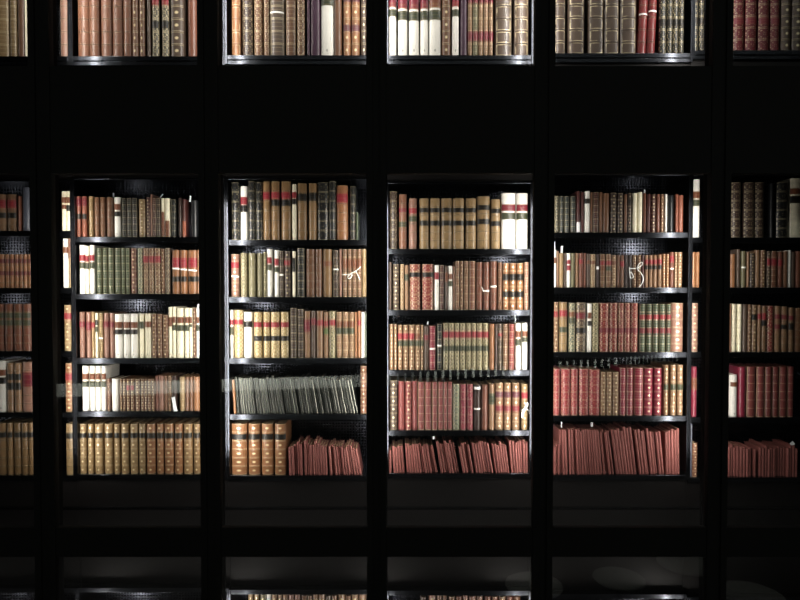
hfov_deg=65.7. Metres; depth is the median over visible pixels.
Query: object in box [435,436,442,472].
pamphlet
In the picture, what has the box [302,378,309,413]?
pamphlet
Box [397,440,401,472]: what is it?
pamphlet
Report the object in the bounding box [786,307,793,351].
book
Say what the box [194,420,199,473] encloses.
book
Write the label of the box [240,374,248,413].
pamphlet
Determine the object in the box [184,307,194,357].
book
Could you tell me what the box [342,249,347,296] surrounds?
book
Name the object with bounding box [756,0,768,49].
book
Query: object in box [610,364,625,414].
book
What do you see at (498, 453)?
pamphlet
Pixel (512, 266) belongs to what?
book
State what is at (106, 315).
book
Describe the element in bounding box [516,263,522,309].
book
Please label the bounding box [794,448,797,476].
pamphlet
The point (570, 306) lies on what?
book
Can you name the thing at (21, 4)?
book
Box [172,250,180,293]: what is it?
book
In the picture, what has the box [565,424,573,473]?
pamphlet
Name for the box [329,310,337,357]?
book
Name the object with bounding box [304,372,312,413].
pamphlet
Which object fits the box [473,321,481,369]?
book
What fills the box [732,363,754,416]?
book
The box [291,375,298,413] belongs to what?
pamphlet
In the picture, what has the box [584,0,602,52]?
book
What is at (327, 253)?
book
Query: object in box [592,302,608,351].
book
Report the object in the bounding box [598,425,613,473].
pamphlet
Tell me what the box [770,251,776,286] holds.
book
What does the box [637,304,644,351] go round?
book
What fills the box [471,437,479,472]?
pamphlet
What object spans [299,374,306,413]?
pamphlet
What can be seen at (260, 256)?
book
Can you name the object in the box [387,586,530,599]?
bookcase
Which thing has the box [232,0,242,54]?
book
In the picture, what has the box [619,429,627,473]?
pamphlet
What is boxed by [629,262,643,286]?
bow
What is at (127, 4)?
book
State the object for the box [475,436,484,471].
pamphlet
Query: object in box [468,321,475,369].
book
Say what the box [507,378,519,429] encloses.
book
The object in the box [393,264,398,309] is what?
book
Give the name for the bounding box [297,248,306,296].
book
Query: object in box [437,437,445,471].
pamphlet
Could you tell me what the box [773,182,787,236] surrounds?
book
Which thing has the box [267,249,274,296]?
book
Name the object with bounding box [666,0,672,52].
book
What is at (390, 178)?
column
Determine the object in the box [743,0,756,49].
book
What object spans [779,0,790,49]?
book
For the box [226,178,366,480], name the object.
bookcase
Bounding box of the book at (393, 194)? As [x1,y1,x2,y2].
[390,191,396,248]
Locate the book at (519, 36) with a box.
[511,0,527,54]
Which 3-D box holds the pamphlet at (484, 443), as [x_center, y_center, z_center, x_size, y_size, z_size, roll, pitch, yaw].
[0.440,0.792,3.201,0.037,0.153,0.147,0,1,0]
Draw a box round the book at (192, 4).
[188,0,196,55]
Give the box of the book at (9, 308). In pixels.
[4,303,24,350]
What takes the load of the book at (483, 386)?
on the bookcase at (446, 257)
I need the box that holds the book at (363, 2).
[361,0,365,54]
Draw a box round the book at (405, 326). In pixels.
[403,323,408,369]
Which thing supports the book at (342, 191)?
on the bookcase at (347, 426)
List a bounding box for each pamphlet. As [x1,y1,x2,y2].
[235,373,243,413]
[238,374,245,412]
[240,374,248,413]
[243,375,248,413]
[245,374,252,413]
[248,374,253,413]
[250,373,258,413]
[253,374,259,412]
[255,374,263,412]
[258,375,265,412]
[261,376,267,412]
[264,378,270,412]
[266,372,273,412]
[269,377,275,413]
[271,372,278,412]
[275,376,281,413]
[277,376,284,413]
[280,375,287,412]
[283,374,290,412]
[286,374,292,412]
[288,376,295,413]
[289,440,294,474]
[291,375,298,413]
[291,440,296,474]
[294,375,301,412]
[294,438,298,473]
[296,376,303,413]
[297,435,303,473]
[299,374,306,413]
[299,438,304,474]
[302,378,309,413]
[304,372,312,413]
[304,435,309,474]
[307,375,315,412]
[307,437,312,473]
[309,439,314,474]
[310,376,318,413]
[312,438,315,473]
[313,376,320,412]
[314,435,319,473]
[315,374,323,413]
[317,437,321,474]
[318,377,326,412]
[319,439,324,474]
[321,373,329,413]
[322,440,326,474]
[324,376,332,413]
[324,440,329,474]
[327,375,334,412]
[328,440,332,474]
[329,376,337,413]
[331,438,335,473]
[332,375,340,413]
[333,440,337,474]
[335,377,343,412]
[336,441,340,474]
[338,376,346,413]
[338,439,342,473]
[340,375,348,412]
[340,439,345,474]
[343,376,351,413]
[343,443,347,474]
[345,440,350,474]
[346,378,354,413]
[347,438,353,473]
[349,376,359,412]
[350,439,355,474]
[352,442,358,474]
[355,442,362,474]
[389,443,391,472]
[392,439,395,472]
[395,441,398,472]
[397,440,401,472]
[400,439,404,472]
[405,437,408,471]
[407,438,411,472]
[409,439,413,472]
[411,438,416,472]
[414,437,418,472]
[416,439,421,472]
[418,437,423,471]
[421,439,426,472]
[423,438,429,472]
[425,439,431,472]
[427,440,434,471]
[429,439,436,471]
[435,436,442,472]
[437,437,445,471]
[440,438,447,471]
[442,436,450,472]
[445,436,453,472]
[447,436,456,471]
[450,436,458,471]
[456,440,464,472]
[459,437,467,472]
[461,437,469,471]
[465,438,472,472]
[468,436,477,472]
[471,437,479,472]
[473,436,482,472]
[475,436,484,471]
[478,436,487,471]
[481,436,490,471]
[484,437,492,472]
[488,437,496,471]
[490,438,499,472]
[493,439,501,472]
[495,436,504,472]
[499,438,506,472]
[501,438,508,472]
[504,436,512,472]
[508,436,515,472]
[511,436,517,472]
[512,436,520,472]
[515,436,522,471]
[518,436,525,472]
[522,436,527,472]
[553,424,561,473]
[553,438,559,473]
[553,440,556,473]
[553,444,555,473]
[555,424,564,473]
[559,424,567,473]
[562,423,571,473]
[565,423,575,473]
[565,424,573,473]
[569,424,578,473]
[570,423,581,473]
[575,423,586,473]
[576,426,583,473]
[578,424,588,473]
[580,424,591,473]
[582,424,593,473]
[584,424,596,473]
[588,424,599,473]
[589,424,601,473]
[593,423,606,472]
[594,426,604,473]
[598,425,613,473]
[602,424,618,473]
[603,430,610,473]
[607,422,624,473]
[607,424,621,473]
[613,421,629,473]
[618,422,632,473]
[619,421,635,473]
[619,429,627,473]
[627,423,643,473]
[627,424,640,473]
[633,424,648,472]
[635,422,652,473]
[639,429,646,473]
[646,426,660,473]
[647,425,663,473]
[648,429,656,472]
[648,430,654,473]
[654,426,667,473]
[657,425,670,473]
[659,423,673,473]
[664,422,678,473]
[665,424,676,473]
[728,441,738,475]
[728,442,732,475]
[728,446,729,475]
[730,441,744,476]
[732,447,735,475]
[734,441,750,475]
[738,445,742,476]
[739,444,748,476]
[740,442,755,476]
[744,441,760,475]
[748,441,764,476]
[749,439,766,476]
[759,441,776,475]
[760,442,774,476]
[762,440,779,475]
[767,446,772,476]
[767,448,769,476]
[768,441,784,475]
[770,442,781,475]
[771,441,788,476]
[772,439,791,476]
[777,439,794,476]
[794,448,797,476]
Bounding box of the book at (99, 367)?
[96,364,106,410]
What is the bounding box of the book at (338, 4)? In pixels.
[334,0,342,54]
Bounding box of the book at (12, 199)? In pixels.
[7,194,22,230]
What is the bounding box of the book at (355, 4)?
[351,0,360,54]
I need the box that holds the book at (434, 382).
[431,377,436,429]
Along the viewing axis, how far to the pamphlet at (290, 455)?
3.12 m
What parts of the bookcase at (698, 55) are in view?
panel, shelf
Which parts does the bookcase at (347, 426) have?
shelf, shelf, shelf, shelf, board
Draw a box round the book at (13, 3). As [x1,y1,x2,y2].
[10,0,18,55]
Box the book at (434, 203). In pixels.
[429,198,439,248]
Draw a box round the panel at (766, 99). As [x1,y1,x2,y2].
[732,66,799,174]
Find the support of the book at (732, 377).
on the bookcase at (740, 429)
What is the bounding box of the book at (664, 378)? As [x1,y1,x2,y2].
[650,361,667,414]
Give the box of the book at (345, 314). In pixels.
[342,311,349,357]
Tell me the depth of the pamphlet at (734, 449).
3.14 m
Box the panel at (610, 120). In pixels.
[555,66,711,174]
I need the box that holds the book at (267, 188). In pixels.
[263,181,271,239]
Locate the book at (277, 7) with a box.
[270,0,285,54]
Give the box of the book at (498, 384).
[491,378,502,429]
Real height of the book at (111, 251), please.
0.229 m
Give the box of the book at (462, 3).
[459,0,466,54]
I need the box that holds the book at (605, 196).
[602,193,608,231]
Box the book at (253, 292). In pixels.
[249,253,257,296]
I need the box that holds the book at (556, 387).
[553,366,559,414]
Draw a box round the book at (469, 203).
[464,198,475,248]
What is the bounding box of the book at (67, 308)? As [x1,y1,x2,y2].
[64,305,71,350]
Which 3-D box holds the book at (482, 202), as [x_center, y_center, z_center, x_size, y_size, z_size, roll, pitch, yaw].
[0.418,-0.388,3.182,0.061,0.263,0.180,0,1,0]
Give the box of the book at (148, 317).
[145,313,155,357]
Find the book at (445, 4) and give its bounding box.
[441,0,449,54]
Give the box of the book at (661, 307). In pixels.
[651,303,665,351]
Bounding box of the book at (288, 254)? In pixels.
[284,251,292,296]
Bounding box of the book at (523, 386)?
[516,379,527,429]
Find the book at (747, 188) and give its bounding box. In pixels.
[740,182,754,236]
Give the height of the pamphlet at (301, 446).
0.154 m
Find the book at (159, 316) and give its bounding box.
[157,313,168,357]
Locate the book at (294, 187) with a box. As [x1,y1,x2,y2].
[292,184,297,239]
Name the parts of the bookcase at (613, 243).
panel, board, shelf, shelf, shelf, shelf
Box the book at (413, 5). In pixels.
[408,0,418,54]
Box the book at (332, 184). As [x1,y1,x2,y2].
[329,181,336,239]
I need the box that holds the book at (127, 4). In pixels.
[123,0,132,55]
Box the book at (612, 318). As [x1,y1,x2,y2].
[602,302,617,351]
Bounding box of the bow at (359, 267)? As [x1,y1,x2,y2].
[342,267,360,279]
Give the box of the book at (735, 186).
[731,182,740,236]
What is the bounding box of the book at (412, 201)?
[409,198,416,248]
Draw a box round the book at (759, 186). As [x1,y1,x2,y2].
[754,182,763,236]
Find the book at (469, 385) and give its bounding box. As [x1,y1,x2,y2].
[464,379,472,429]
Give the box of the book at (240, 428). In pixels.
[232,420,251,474]
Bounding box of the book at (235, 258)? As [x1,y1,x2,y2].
[231,254,240,296]
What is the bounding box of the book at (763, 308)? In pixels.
[760,306,766,351]
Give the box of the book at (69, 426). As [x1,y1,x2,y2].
[66,421,72,474]
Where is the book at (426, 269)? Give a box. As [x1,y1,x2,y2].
[421,264,432,309]
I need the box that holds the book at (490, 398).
[485,380,493,429]
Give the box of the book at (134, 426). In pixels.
[130,417,149,473]
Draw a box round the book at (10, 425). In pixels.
[7,418,24,474]
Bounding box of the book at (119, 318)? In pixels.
[115,313,127,357]
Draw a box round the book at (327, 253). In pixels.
[323,249,332,296]
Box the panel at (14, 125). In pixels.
[0,66,28,174]
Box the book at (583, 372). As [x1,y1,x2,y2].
[571,365,588,414]
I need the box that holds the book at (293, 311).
[290,307,301,357]
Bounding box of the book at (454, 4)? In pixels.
[450,0,458,54]
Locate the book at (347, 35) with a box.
[343,0,351,54]
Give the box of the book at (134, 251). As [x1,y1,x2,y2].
[131,248,137,293]
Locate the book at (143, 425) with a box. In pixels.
[139,417,157,473]
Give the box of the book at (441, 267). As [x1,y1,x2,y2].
[439,265,443,309]
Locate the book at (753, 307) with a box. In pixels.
[751,305,756,351]
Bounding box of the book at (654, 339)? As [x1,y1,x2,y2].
[645,303,658,351]
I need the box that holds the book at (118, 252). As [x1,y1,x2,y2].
[115,248,121,293]
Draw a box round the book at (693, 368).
[691,365,696,416]
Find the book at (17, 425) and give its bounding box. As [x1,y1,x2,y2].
[14,418,32,474]
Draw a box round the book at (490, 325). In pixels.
[488,322,493,369]
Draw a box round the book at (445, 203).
[440,198,451,248]
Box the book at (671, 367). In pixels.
[657,361,675,414]
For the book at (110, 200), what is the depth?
3.10 m
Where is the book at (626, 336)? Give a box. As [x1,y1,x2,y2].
[617,302,629,351]
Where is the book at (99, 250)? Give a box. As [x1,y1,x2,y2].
[97,248,102,293]
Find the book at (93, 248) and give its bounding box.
[90,245,108,293]
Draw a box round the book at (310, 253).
[306,249,315,296]
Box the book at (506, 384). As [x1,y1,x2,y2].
[499,378,510,429]
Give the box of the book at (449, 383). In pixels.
[445,377,451,429]
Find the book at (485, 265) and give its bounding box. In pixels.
[482,262,488,309]
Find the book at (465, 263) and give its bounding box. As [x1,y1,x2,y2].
[463,261,467,309]
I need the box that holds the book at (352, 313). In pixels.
[349,311,355,357]
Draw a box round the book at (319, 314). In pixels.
[316,310,326,357]
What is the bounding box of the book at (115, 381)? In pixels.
[112,375,129,410]
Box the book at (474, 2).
[472,0,477,54]
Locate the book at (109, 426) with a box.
[105,417,126,473]
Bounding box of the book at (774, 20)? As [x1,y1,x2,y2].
[768,0,779,49]
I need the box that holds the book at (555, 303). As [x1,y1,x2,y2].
[554,302,557,351]
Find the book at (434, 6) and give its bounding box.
[428,0,440,54]
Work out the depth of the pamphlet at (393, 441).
3.12 m
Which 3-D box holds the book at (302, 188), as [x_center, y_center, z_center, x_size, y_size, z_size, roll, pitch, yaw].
[-0.490,-0.443,3.188,0.047,0.282,0.194,0,1,0]
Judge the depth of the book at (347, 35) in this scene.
3.08 m
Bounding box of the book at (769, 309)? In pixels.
[761,305,772,351]
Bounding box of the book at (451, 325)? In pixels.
[447,321,453,369]
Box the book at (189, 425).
[184,417,199,473]
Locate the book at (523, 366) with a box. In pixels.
[517,321,526,369]
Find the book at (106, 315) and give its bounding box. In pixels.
[104,312,114,357]
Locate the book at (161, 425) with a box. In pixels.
[157,417,174,473]
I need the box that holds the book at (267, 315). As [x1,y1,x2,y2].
[263,311,272,357]
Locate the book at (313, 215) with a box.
[309,183,317,239]
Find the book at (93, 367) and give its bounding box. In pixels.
[90,364,100,410]
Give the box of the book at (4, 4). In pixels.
[0,0,9,55]
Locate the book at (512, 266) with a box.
[508,263,515,309]
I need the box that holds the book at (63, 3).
[60,0,67,55]
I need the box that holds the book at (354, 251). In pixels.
[352,249,356,296]
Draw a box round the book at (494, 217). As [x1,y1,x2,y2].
[489,199,499,248]
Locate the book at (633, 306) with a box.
[623,302,637,351]
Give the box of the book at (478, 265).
[475,262,481,309]
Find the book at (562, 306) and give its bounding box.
[554,301,566,351]
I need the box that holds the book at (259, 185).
[256,182,263,239]
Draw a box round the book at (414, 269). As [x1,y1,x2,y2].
[409,264,419,309]
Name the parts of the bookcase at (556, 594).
panel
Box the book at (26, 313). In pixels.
[22,304,31,350]
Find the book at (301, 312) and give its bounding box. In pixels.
[297,308,307,357]
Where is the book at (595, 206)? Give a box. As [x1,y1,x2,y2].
[592,192,598,231]
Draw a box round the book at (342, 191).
[336,185,349,239]
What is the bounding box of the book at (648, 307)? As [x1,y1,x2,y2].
[638,303,651,351]
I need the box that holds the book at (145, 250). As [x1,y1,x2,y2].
[143,248,148,293]
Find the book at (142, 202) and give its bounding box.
[139,199,146,236]
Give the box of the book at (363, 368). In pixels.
[360,364,366,413]
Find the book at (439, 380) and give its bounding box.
[436,377,442,429]
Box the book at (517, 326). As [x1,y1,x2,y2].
[510,321,520,369]
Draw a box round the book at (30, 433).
[28,421,32,474]
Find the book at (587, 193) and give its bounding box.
[584,191,589,231]
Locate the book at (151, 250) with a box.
[149,248,154,293]
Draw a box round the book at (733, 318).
[731,304,735,351]
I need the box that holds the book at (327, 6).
[321,0,333,54]
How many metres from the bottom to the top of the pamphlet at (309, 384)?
0.174 m
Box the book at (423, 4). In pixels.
[419,0,427,54]
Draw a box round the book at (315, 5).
[310,0,320,54]
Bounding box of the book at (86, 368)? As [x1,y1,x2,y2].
[82,364,94,410]
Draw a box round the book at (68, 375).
[65,362,71,411]
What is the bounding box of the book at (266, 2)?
[264,0,269,54]
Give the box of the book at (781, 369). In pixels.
[763,363,785,416]
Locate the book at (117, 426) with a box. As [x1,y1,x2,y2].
[114,417,132,473]
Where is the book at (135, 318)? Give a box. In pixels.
[131,313,143,357]
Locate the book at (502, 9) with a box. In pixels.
[493,0,511,54]
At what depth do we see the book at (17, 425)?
3.13 m
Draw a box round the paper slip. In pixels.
[171,397,176,410]
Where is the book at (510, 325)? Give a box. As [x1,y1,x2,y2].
[504,322,513,369]
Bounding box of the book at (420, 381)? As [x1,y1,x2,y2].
[417,377,424,429]
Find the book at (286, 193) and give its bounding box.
[281,181,292,239]
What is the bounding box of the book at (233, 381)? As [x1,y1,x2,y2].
[232,379,236,413]
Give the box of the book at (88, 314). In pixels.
[86,311,97,357]
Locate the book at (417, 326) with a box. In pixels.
[415,323,419,369]
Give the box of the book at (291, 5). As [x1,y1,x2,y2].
[286,0,296,54]
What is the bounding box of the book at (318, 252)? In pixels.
[315,249,322,296]
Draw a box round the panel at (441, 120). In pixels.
[386,66,534,174]
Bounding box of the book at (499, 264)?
[496,262,501,309]
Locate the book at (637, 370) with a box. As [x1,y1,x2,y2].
[624,364,642,414]
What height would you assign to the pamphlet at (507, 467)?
0.141 m
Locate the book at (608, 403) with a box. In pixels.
[598,368,611,414]
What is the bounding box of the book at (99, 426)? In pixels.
[95,417,116,473]
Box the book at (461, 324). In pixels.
[457,321,464,369]
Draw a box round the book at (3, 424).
[0,418,18,474]
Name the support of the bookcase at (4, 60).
on the column at (2, 177)
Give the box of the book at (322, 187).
[317,182,328,239]
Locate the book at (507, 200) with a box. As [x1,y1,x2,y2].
[496,193,514,248]
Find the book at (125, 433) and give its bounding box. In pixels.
[121,417,141,473]
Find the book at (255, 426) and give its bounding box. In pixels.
[249,420,264,474]
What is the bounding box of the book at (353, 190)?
[350,186,357,239]
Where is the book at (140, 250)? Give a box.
[138,248,143,293]
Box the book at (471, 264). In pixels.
[468,261,474,309]
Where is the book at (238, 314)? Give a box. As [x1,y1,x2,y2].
[234,309,249,357]
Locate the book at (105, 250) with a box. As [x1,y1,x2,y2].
[103,248,108,293]
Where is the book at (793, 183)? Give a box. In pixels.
[776,178,799,236]
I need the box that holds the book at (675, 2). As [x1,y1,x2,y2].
[672,0,678,52]
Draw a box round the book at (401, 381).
[398,377,404,429]
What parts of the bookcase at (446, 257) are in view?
shelf, board, shelf, shelf, shelf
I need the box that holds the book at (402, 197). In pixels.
[399,194,406,248]
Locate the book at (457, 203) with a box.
[452,198,463,248]
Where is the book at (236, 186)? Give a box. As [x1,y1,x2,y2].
[232,182,243,239]
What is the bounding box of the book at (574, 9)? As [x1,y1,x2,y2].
[565,0,583,52]
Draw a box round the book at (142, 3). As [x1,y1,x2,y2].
[139,0,147,55]
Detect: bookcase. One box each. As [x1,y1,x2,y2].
[0,0,70,65]
[0,180,75,480]
[0,584,80,599]
[70,0,225,65]
[72,178,227,479]
[77,583,230,599]
[225,0,365,65]
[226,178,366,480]
[229,585,366,599]
[387,0,533,65]
[387,182,532,478]
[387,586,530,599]
[532,175,690,479]
[552,590,686,599]
[555,0,692,63]
[686,175,799,482]
[693,0,799,60]
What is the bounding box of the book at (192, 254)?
[188,250,196,293]
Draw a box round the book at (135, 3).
[132,0,139,55]
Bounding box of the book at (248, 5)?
[243,0,254,54]
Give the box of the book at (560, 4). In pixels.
[555,0,564,52]
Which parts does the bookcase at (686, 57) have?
shelf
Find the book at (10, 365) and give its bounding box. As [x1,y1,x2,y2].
[7,359,30,411]
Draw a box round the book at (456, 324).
[452,321,458,369]
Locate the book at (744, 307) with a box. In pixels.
[741,304,746,351]
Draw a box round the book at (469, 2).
[467,0,471,54]
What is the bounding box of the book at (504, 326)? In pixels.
[498,322,507,369]
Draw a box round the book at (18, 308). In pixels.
[13,303,30,350]
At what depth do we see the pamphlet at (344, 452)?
3.13 m
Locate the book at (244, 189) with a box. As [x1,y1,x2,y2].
[241,186,248,239]
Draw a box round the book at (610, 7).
[603,0,618,52]
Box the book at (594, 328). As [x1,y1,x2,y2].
[585,302,598,351]
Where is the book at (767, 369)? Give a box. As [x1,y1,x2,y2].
[750,363,770,416]
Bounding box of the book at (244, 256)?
[241,253,248,296]
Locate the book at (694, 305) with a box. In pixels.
[692,303,697,351]
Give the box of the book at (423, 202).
[419,198,428,248]
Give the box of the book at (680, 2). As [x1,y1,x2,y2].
[678,0,683,52]
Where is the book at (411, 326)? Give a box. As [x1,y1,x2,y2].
[409,324,414,369]
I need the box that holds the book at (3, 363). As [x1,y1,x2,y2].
[0,357,25,411]
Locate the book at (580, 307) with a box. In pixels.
[570,302,585,351]
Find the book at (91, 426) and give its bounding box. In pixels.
[88,417,107,473]
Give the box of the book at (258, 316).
[254,311,265,357]
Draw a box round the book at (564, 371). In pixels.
[554,365,569,414]
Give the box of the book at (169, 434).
[164,417,183,473]
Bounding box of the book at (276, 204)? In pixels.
[271,181,281,239]
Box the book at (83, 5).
[78,0,89,55]
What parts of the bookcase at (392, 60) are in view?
panel, shelf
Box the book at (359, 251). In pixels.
[357,249,361,296]
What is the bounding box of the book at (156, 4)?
[152,0,161,55]
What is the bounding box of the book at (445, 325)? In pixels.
[441,321,448,369]
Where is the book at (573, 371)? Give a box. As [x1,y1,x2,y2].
[564,365,577,414]
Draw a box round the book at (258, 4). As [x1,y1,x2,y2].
[254,0,263,54]
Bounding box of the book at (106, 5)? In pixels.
[101,0,112,55]
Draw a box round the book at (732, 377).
[729,373,736,416]
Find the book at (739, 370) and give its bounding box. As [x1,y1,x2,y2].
[729,363,745,416]
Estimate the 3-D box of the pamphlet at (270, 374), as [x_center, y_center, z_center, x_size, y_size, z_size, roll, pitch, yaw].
[-0.657,0.474,3.199,0.038,0.193,0.146,0,1,0]
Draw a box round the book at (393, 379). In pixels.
[390,376,397,429]
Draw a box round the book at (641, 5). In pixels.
[636,0,647,52]
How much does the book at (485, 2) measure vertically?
0.371 m
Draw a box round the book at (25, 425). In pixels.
[21,419,32,474]
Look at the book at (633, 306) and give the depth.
3.11 m
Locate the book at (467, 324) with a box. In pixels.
[463,321,470,369]
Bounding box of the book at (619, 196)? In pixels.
[616,193,622,231]
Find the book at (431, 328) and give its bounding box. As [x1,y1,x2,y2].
[428,324,435,369]
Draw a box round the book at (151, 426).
[147,417,166,473]
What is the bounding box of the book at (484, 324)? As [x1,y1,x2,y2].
[479,321,487,369]
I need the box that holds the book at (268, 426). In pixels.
[262,420,277,474]
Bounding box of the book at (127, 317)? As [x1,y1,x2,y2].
[123,313,135,357]
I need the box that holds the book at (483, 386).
[478,380,487,429]
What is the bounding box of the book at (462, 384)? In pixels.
[458,379,465,429]
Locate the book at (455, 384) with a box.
[451,380,459,429]
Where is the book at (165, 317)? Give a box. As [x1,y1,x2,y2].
[163,314,168,357]
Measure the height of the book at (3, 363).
0.256 m
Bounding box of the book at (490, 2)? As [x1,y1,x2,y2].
[488,0,492,54]
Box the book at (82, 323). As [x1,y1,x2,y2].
[79,311,91,357]
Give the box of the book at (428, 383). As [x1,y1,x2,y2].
[424,377,431,429]
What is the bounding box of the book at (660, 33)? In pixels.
[654,0,665,52]
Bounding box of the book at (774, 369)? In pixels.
[756,363,777,416]
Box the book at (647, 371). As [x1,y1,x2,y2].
[634,364,652,414]
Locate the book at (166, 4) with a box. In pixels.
[162,0,170,55]
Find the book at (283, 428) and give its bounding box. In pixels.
[275,420,291,474]
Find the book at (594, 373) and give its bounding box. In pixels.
[584,366,599,414]
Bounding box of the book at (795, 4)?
[790,0,799,49]
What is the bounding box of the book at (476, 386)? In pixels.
[471,380,479,429]
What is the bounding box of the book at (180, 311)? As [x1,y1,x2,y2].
[176,307,189,357]
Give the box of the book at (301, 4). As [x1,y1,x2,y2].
[297,0,306,54]
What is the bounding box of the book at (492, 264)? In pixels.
[489,261,496,309]
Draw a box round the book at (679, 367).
[665,361,682,414]
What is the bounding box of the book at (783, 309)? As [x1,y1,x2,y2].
[780,306,786,351]
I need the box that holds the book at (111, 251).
[108,248,114,293]
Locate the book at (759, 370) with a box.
[741,363,763,416]
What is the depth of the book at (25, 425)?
3.12 m
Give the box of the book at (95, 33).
[89,0,101,55]
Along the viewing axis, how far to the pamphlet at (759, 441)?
3.14 m
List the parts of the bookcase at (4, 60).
shelf, panel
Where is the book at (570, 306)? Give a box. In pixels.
[567,302,574,351]
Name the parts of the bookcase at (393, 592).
panel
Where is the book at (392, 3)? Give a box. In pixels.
[389,0,396,54]
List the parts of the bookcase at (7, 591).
panel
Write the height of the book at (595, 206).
0.200 m
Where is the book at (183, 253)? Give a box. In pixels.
[180,250,187,293]
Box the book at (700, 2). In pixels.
[698,0,703,49]
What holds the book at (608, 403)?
on the bookcase at (613, 243)
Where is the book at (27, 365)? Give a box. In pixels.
[22,360,32,411]
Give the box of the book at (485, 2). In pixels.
[483,0,487,54]
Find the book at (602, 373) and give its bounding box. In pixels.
[600,370,605,414]
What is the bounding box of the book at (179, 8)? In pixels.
[171,0,187,55]
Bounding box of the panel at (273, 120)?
[218,66,366,174]
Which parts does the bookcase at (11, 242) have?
shelf, shelf, shelf, shelf, board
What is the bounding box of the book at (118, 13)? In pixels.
[113,0,123,55]
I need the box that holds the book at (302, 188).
[297,183,308,239]
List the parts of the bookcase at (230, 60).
shelf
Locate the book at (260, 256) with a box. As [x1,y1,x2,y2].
[257,253,263,296]
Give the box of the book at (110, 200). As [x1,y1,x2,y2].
[107,197,114,236]
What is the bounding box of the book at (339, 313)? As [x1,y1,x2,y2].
[336,311,342,357]
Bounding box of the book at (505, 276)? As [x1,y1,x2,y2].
[502,263,508,309]
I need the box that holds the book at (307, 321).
[304,310,312,357]
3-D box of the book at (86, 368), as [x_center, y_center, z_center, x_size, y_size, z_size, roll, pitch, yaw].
[-1.583,0.442,3.191,0.034,0.226,0.155,0,1,0]
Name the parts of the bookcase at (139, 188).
shelf, shelf, shelf, shelf, board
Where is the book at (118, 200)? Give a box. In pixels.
[114,197,121,236]
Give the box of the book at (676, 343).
[658,302,682,351]
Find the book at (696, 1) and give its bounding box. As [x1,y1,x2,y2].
[695,0,697,49]
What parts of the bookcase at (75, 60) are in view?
shelf, panel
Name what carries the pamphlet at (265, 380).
on the bookcase at (347, 426)
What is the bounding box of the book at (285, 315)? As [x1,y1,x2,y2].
[281,311,290,357]
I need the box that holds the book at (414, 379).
[412,376,416,429]
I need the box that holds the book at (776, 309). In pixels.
[764,305,779,351]
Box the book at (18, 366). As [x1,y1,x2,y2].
[14,359,31,411]
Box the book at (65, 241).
[63,239,68,287]
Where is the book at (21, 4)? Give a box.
[18,0,24,55]
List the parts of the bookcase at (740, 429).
board, shelf, shelf, shelf, shelf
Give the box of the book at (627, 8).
[618,0,635,52]
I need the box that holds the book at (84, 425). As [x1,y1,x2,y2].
[80,417,101,473]
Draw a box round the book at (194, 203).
[191,200,198,236]
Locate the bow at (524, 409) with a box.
[521,402,528,417]
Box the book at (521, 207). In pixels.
[515,193,527,248]
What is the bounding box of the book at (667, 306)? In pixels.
[658,303,670,351]
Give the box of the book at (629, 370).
[617,364,632,414]
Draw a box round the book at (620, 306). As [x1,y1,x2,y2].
[611,302,623,351]
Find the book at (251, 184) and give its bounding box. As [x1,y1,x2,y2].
[248,181,255,239]
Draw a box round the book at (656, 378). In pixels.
[643,364,661,414]
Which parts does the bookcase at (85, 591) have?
panel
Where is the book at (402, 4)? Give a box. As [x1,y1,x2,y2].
[398,0,406,54]
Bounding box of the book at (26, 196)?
[23,187,29,230]
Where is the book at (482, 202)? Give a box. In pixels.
[476,196,489,248]
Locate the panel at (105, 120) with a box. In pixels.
[50,66,197,174]
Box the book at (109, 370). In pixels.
[101,364,118,410]
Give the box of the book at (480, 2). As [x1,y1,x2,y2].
[477,0,482,54]
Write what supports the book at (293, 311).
on the bookcase at (347, 426)
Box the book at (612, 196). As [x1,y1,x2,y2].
[609,193,615,231]
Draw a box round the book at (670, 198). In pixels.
[667,195,673,231]
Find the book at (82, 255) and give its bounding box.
[79,245,86,293]
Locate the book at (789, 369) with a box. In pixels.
[771,363,792,416]
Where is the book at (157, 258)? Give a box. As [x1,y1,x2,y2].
[154,248,161,293]
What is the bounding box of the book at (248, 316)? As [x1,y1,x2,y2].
[244,311,256,357]
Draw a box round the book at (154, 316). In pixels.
[152,313,161,357]
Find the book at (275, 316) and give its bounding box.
[271,311,282,357]
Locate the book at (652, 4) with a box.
[645,0,656,52]
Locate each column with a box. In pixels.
[0,175,73,179]
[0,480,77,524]
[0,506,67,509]
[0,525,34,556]
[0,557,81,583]
[27,0,60,599]
[53,0,63,599]
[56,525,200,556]
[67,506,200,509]
[74,175,226,177]
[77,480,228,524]
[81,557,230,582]
[197,0,223,599]
[219,0,225,599]
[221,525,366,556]
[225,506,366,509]
[227,175,365,177]
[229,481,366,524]
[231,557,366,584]
[367,0,385,599]
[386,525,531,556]
[387,175,531,181]
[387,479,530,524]
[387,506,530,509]
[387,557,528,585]
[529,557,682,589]
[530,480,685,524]
[531,0,555,599]
[532,64,690,65]
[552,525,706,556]
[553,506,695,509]
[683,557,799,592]
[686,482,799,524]
[690,61,799,65]
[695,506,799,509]
[699,0,708,599]
[702,0,733,599]
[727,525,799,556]
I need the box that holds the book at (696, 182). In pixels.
[693,179,699,236]
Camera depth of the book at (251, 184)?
3.10 m
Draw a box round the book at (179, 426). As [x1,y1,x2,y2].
[175,417,192,473]
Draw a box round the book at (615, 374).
[604,368,618,414]
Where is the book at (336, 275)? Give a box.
[333,250,339,296]
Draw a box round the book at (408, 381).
[405,377,411,429]
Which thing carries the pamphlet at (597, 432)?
on the bookcase at (613, 243)
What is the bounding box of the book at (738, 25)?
[733,0,743,49]
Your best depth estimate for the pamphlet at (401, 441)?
3.13 m

